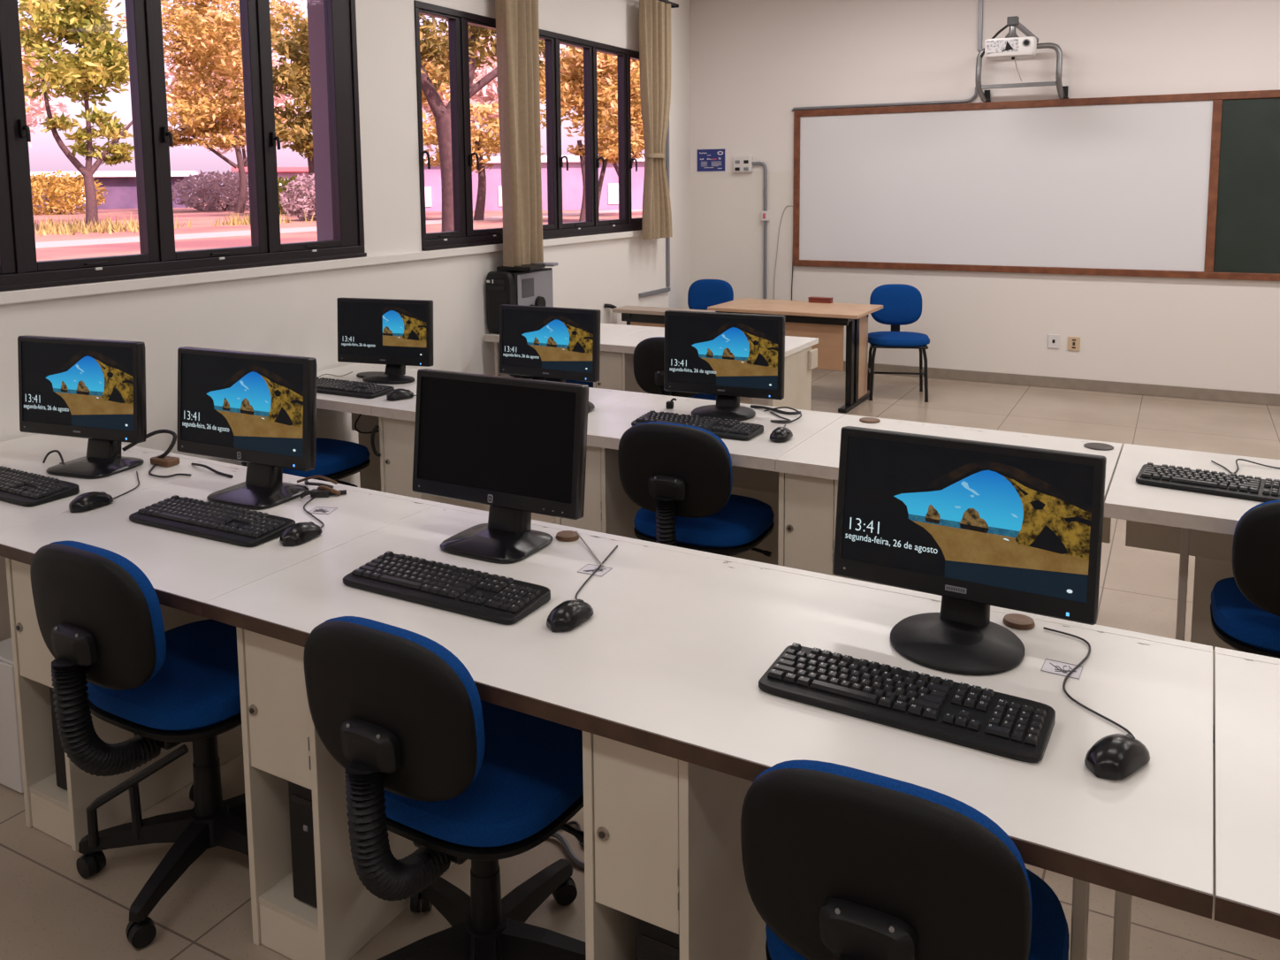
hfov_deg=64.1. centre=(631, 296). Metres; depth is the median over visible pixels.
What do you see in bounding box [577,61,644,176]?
tree
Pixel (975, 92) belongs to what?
cable conduit
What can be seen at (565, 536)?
cable grommet
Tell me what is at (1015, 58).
cable
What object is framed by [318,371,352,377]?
cable
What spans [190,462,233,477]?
cable
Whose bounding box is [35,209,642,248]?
path
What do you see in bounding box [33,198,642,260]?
ground
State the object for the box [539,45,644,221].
tree
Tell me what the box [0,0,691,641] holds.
wall
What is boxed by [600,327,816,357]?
countertop
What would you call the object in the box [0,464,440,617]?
computer desk
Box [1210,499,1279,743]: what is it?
office chair
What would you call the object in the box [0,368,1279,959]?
floor
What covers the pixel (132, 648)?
backrest cushion
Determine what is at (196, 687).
seat cushion
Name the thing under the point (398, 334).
monitor
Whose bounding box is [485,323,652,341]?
countertop
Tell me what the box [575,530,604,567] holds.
cable
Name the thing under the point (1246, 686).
computer desk
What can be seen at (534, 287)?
computer tower
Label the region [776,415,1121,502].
countertop
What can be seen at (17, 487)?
keyboard
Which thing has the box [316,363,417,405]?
countertop
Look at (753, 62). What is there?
wall
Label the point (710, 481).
backrest cushion
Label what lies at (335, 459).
seat cushion
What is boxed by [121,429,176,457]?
cable
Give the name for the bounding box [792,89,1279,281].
whiteboard
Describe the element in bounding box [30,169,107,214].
shrub
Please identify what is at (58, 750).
computer tower
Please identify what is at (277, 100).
tree
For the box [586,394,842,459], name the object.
countertop
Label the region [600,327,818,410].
computer desk
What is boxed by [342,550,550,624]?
keyboard
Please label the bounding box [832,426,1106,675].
monitor
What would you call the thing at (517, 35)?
curtain
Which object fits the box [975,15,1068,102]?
bracket
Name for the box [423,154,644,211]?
building
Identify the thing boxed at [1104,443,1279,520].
countertop
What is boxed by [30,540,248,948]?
office chair
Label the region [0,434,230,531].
computer desk
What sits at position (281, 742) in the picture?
base cabinet
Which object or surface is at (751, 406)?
cable
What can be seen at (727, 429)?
keyboard
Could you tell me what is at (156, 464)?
cable
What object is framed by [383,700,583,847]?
seat cushion
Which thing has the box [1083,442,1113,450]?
cable grommet
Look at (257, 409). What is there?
monitor
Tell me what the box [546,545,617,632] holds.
mouse
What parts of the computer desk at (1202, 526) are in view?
panel, leg, panel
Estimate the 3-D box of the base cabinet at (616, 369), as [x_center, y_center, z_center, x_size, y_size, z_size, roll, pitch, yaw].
[0.003,0.616,5.651,0.195,0.710,0.505,3,7,29]
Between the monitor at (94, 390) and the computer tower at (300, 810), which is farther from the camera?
the monitor at (94, 390)
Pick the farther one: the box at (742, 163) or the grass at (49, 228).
the grass at (49, 228)
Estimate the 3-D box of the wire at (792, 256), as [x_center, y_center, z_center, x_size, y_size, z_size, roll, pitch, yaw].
[1.375,-0.062,8.759,0.023,1.050,0.010,3,7,28]
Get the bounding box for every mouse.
[68,471,139,512]
[279,495,324,546]
[386,388,416,400]
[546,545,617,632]
[587,401,594,412]
[769,424,792,442]
[1043,626,1150,779]
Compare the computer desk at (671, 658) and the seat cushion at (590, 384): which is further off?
the seat cushion at (590, 384)
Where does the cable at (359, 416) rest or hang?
hanging from the computer desk at (370, 476)
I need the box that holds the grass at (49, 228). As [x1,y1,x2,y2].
[33,211,314,236]
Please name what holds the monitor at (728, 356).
on the computer desk at (755, 476)
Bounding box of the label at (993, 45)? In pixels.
[986,38,1018,53]
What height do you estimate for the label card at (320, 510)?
0.002 m
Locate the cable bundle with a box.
[297,475,346,498]
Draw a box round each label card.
[306,506,337,514]
[577,563,612,576]
[1040,658,1083,679]
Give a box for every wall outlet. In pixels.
[1047,334,1059,348]
[1067,336,1080,350]
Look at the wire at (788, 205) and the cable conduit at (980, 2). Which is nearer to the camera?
the cable conduit at (980, 2)
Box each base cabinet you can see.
[0,637,23,792]
[5,557,243,851]
[236,626,455,959]
[370,416,489,511]
[556,445,640,540]
[582,731,766,959]
[593,350,647,393]
[777,472,883,585]
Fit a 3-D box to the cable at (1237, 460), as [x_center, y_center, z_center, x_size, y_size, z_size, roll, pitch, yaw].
[1.855,0.492,2.949,0.296,0.016,0.132,0,6,8]
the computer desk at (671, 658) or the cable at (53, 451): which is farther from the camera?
the cable at (53, 451)
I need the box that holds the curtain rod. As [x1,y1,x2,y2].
[657,0,678,7]
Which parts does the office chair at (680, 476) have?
lever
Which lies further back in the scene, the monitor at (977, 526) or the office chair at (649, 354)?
the office chair at (649, 354)
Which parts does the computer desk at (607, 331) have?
leg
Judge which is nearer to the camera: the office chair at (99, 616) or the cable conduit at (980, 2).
the office chair at (99, 616)
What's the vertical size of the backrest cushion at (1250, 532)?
0.297 m
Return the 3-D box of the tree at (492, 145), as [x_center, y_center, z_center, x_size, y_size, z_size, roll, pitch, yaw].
[-8.045,-7.530,48.474,7.639,7.999,6.969,3,7,28]
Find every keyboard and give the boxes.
[0,465,79,506]
[129,495,295,547]
[316,376,394,398]
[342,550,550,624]
[631,410,763,441]
[758,642,1055,762]
[1135,462,1279,502]
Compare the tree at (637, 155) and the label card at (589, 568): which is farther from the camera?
the tree at (637, 155)
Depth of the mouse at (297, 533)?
2.42 m
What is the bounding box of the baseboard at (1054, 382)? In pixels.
[821,360,1279,405]
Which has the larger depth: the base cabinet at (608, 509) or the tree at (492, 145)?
the tree at (492, 145)
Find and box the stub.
[604,303,617,308]
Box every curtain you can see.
[495,0,543,266]
[639,0,672,239]
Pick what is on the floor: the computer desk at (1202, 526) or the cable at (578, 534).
the computer desk at (1202, 526)
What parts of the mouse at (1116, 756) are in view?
cord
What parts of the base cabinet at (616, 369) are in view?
edge trim, door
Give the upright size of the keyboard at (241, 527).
0.031 m
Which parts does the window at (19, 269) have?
sash, handle, sash, handle, sash, handle, sash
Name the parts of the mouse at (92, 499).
cord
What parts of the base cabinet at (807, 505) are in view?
edge trim, door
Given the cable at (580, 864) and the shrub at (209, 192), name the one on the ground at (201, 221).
the shrub at (209, 192)
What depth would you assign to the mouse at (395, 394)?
4.02 m
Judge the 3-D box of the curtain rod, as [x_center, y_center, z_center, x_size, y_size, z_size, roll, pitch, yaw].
[-0.416,-1.978,6.220,0.130,0.027,2.980,3,7,28]
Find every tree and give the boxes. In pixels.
[17,0,134,228]
[19,9,70,147]
[19,16,40,113]
[109,0,307,213]
[164,32,305,167]
[231,7,314,199]
[419,14,575,231]
[421,57,545,220]
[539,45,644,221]
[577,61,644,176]
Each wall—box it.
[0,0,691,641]
[306,0,333,240]
[690,0,1279,394]
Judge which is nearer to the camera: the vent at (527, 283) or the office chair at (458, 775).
the office chair at (458, 775)
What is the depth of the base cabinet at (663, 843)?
1.67 m
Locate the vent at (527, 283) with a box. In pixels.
[521,277,533,297]
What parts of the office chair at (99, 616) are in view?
leg, tilt plate, leg, leg, leg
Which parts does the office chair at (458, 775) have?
leg, tilt plate, leg, leg, leg, leg, lever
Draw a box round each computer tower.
[49,686,67,790]
[288,780,317,907]
[486,267,553,333]
[635,917,679,959]
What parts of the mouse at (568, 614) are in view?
cord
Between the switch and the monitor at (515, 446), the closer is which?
the monitor at (515, 446)
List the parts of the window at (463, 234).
handle, sash, handle, sash, sash, handle, sash, handle, sash, handle, sash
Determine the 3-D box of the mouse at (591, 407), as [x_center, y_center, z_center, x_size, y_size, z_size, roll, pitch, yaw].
[-0.176,0.406,3.792,0.062,0.041,0.112,1,7,17]
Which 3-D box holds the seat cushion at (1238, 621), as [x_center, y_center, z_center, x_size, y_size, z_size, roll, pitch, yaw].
[1.733,0.822,2.620,0.434,0.066,0.414,3,7,27]
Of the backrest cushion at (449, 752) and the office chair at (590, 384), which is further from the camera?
the office chair at (590, 384)
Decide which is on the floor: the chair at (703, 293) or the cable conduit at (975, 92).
the chair at (703, 293)
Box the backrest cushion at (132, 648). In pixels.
[50,540,166,682]
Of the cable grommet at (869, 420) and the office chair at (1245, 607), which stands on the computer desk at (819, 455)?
the cable grommet at (869, 420)
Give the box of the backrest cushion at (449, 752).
[324,616,485,787]
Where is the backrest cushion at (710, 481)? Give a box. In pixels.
[635,421,732,504]
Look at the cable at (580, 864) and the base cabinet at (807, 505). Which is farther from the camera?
the base cabinet at (807, 505)
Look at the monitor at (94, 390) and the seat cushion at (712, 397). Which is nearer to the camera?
the monitor at (94, 390)
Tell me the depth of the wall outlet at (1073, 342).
7.73 m
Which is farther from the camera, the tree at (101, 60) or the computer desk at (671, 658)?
the tree at (101, 60)
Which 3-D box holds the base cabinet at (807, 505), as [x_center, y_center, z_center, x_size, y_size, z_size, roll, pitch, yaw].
[0.662,0.864,3.353,0.193,0.710,0.505,3,7,29]
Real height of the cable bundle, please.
0.028 m
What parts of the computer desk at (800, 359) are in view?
panel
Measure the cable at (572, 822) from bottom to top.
0.009 m
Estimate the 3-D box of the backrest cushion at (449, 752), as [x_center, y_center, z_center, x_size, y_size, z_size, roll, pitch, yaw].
[-0.415,0.707,1.777,0.384,0.297,0.067,3,7,30]
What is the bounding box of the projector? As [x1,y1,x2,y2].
[984,36,1036,60]
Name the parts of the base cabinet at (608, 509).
edge trim, door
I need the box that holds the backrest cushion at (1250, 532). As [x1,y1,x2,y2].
[1232,499,1279,548]
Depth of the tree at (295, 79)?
55.33 m
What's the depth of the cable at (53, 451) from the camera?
3.15 m
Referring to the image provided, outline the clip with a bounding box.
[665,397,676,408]
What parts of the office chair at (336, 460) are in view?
lever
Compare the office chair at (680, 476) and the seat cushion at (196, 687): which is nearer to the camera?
the seat cushion at (196, 687)
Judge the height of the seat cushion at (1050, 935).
0.066 m
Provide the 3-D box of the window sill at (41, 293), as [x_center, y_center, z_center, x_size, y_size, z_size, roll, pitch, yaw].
[-1.308,-0.161,4.839,0.028,0.042,6.250,3,7,28]
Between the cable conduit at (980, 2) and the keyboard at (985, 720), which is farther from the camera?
the cable conduit at (980, 2)
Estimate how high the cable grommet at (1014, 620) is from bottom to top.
0.012 m
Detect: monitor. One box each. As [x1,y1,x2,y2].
[17,335,146,479]
[176,346,316,510]
[336,297,433,384]
[411,368,589,563]
[499,304,600,382]
[663,310,785,420]
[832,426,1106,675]
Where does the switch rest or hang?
attached to the box at (742, 163)
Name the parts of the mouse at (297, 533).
cord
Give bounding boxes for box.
[733,155,769,298]
[807,297,833,303]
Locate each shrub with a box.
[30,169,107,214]
[171,169,249,211]
[277,174,304,213]
[278,172,316,220]
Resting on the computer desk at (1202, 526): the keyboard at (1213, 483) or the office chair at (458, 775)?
the keyboard at (1213, 483)
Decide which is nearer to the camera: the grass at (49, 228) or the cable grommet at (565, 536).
the cable grommet at (565, 536)
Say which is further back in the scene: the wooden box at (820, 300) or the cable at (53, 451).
the wooden box at (820, 300)
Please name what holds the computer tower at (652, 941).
in the base cabinet at (663, 843)
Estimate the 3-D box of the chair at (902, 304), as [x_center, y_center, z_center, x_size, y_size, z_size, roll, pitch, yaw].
[1.967,0.335,7.574,0.454,0.809,0.469,1,6,10]
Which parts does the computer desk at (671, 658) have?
leg, leg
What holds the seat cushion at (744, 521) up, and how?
on the office chair at (680, 476)
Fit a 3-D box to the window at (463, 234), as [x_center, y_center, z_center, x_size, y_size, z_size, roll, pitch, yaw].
[-0.446,-0.999,6.409,0.106,1.260,2.736,3,7,28]
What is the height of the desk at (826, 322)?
0.686 m
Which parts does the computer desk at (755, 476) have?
panel, panel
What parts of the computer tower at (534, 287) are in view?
panel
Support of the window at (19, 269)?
in the wall at (293, 314)
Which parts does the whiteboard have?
chalkboard panel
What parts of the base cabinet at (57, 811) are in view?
door, edge trim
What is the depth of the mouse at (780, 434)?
3.32 m
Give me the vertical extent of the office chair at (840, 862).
0.812 m
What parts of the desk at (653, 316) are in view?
leg frame, rail, modesty panel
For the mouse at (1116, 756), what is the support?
on the computer desk at (671, 658)
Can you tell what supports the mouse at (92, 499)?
on the computer desk at (27, 453)
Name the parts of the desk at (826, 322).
rail, modesty panel, leg frame, leg panel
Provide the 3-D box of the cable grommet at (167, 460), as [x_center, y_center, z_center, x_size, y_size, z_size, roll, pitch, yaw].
[-1.422,0.502,3.115,0.085,0.022,0.045,3,7,28]
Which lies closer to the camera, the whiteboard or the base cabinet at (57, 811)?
the base cabinet at (57, 811)
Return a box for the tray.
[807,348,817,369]
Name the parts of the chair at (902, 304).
leg, leg, backrest, seat, seat frame, leg, leg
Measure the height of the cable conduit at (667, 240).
2.475 m
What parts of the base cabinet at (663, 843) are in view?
edge trim, door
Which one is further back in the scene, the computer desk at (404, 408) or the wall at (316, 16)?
the wall at (316, 16)
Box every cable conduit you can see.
[639,0,670,297]
[791,86,977,111]
[977,0,982,51]
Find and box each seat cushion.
[85,619,241,731]
[282,437,369,479]
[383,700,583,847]
[565,380,593,387]
[633,494,774,548]
[688,393,716,400]
[765,868,1069,959]
[1211,577,1279,653]
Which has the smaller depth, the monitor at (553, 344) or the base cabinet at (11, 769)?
the base cabinet at (11, 769)
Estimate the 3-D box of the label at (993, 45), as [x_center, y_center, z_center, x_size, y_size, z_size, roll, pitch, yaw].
[2.563,-1.729,7.076,0.210,0.082,0.002,2,7,23]
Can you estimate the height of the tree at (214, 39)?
16.032 m
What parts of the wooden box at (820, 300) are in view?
lid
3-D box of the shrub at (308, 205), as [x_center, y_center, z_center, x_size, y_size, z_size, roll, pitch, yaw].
[-15.834,-4.922,51.429,3.412,2.641,3.976,3,7,28]
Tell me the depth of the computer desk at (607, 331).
5.79 m
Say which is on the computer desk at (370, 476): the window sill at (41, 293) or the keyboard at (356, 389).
the keyboard at (356, 389)
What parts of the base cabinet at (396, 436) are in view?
handle, edge trim, door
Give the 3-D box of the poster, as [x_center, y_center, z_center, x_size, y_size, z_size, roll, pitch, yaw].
[0.698,-1.194,8.998,0.284,0.207,0.006,3,7,28]
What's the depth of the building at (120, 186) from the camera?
83.64 m
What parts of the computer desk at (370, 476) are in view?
panel, panel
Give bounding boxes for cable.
[42,449,63,464]
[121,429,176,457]
[148,463,191,477]
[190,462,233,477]
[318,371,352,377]
[354,413,379,434]
[551,831,584,868]
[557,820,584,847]
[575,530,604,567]
[750,404,800,414]
[763,406,801,423]
[1013,58,1021,81]
[1211,458,1279,473]
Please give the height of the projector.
0.145 m
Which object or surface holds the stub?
attached to the wall at (293, 314)
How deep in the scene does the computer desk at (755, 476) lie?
3.70 m
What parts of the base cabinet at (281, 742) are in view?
door, edge trim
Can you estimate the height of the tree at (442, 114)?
5.703 m
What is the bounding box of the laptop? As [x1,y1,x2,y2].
[496,262,558,271]
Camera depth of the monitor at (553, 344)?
4.09 m
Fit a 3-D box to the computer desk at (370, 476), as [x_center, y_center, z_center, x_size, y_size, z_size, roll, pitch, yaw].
[-1.150,0.672,4.431,0.738,0.610,0.688,3,7,29]
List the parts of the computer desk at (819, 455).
panel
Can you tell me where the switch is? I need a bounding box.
[760,211,769,220]
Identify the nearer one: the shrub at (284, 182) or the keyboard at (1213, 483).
the keyboard at (1213, 483)
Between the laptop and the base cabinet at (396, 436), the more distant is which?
the laptop
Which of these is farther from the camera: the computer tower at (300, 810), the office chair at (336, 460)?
the office chair at (336, 460)
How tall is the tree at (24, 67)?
13.587 m
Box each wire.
[773,205,792,299]
[791,256,792,300]
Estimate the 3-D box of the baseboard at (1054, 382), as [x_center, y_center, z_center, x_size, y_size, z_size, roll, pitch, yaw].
[4.274,0.712,7.273,8.495,0.083,0.012,3,7,28]
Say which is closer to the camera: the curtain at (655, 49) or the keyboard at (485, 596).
the keyboard at (485, 596)
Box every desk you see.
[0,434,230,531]
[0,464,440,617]
[202,502,1212,959]
[316,363,418,491]
[371,387,643,421]
[484,323,652,376]
[586,393,844,564]
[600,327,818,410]
[612,305,715,327]
[707,297,883,412]
[775,414,1122,543]
[1104,443,1279,650]
[1213,647,1279,939]
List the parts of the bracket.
foot plate, arm, foot plate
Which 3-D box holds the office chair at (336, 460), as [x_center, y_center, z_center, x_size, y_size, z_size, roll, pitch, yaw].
[-1.332,0.719,4.227,0.542,0.842,0.619,3,7,29]
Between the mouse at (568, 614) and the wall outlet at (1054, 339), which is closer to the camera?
the mouse at (568, 614)
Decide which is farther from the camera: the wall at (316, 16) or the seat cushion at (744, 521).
the wall at (316, 16)
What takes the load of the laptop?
on the computer tower at (534, 287)
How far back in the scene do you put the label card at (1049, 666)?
1.76 m
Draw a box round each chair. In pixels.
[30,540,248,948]
[240,437,369,487]
[303,616,586,959]
[498,342,593,387]
[617,421,774,556]
[632,336,716,400]
[687,279,733,312]
[740,759,1069,959]
[867,283,929,402]
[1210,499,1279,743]
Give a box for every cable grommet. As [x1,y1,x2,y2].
[150,455,179,466]
[556,530,579,541]
[859,417,880,423]
[1002,613,1035,630]
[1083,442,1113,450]
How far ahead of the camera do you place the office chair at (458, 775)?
1.79 m
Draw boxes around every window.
[0,0,366,291]
[413,0,642,251]
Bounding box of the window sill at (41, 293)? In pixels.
[0,229,642,304]
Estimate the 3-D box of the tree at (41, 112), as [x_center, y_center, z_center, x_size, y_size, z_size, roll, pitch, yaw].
[-62.113,-17.683,96.149,18.179,18.695,18.702,3,7,28]
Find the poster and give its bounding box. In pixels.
[696,147,725,172]
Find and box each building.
[30,170,198,210]
[231,167,308,201]
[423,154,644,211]

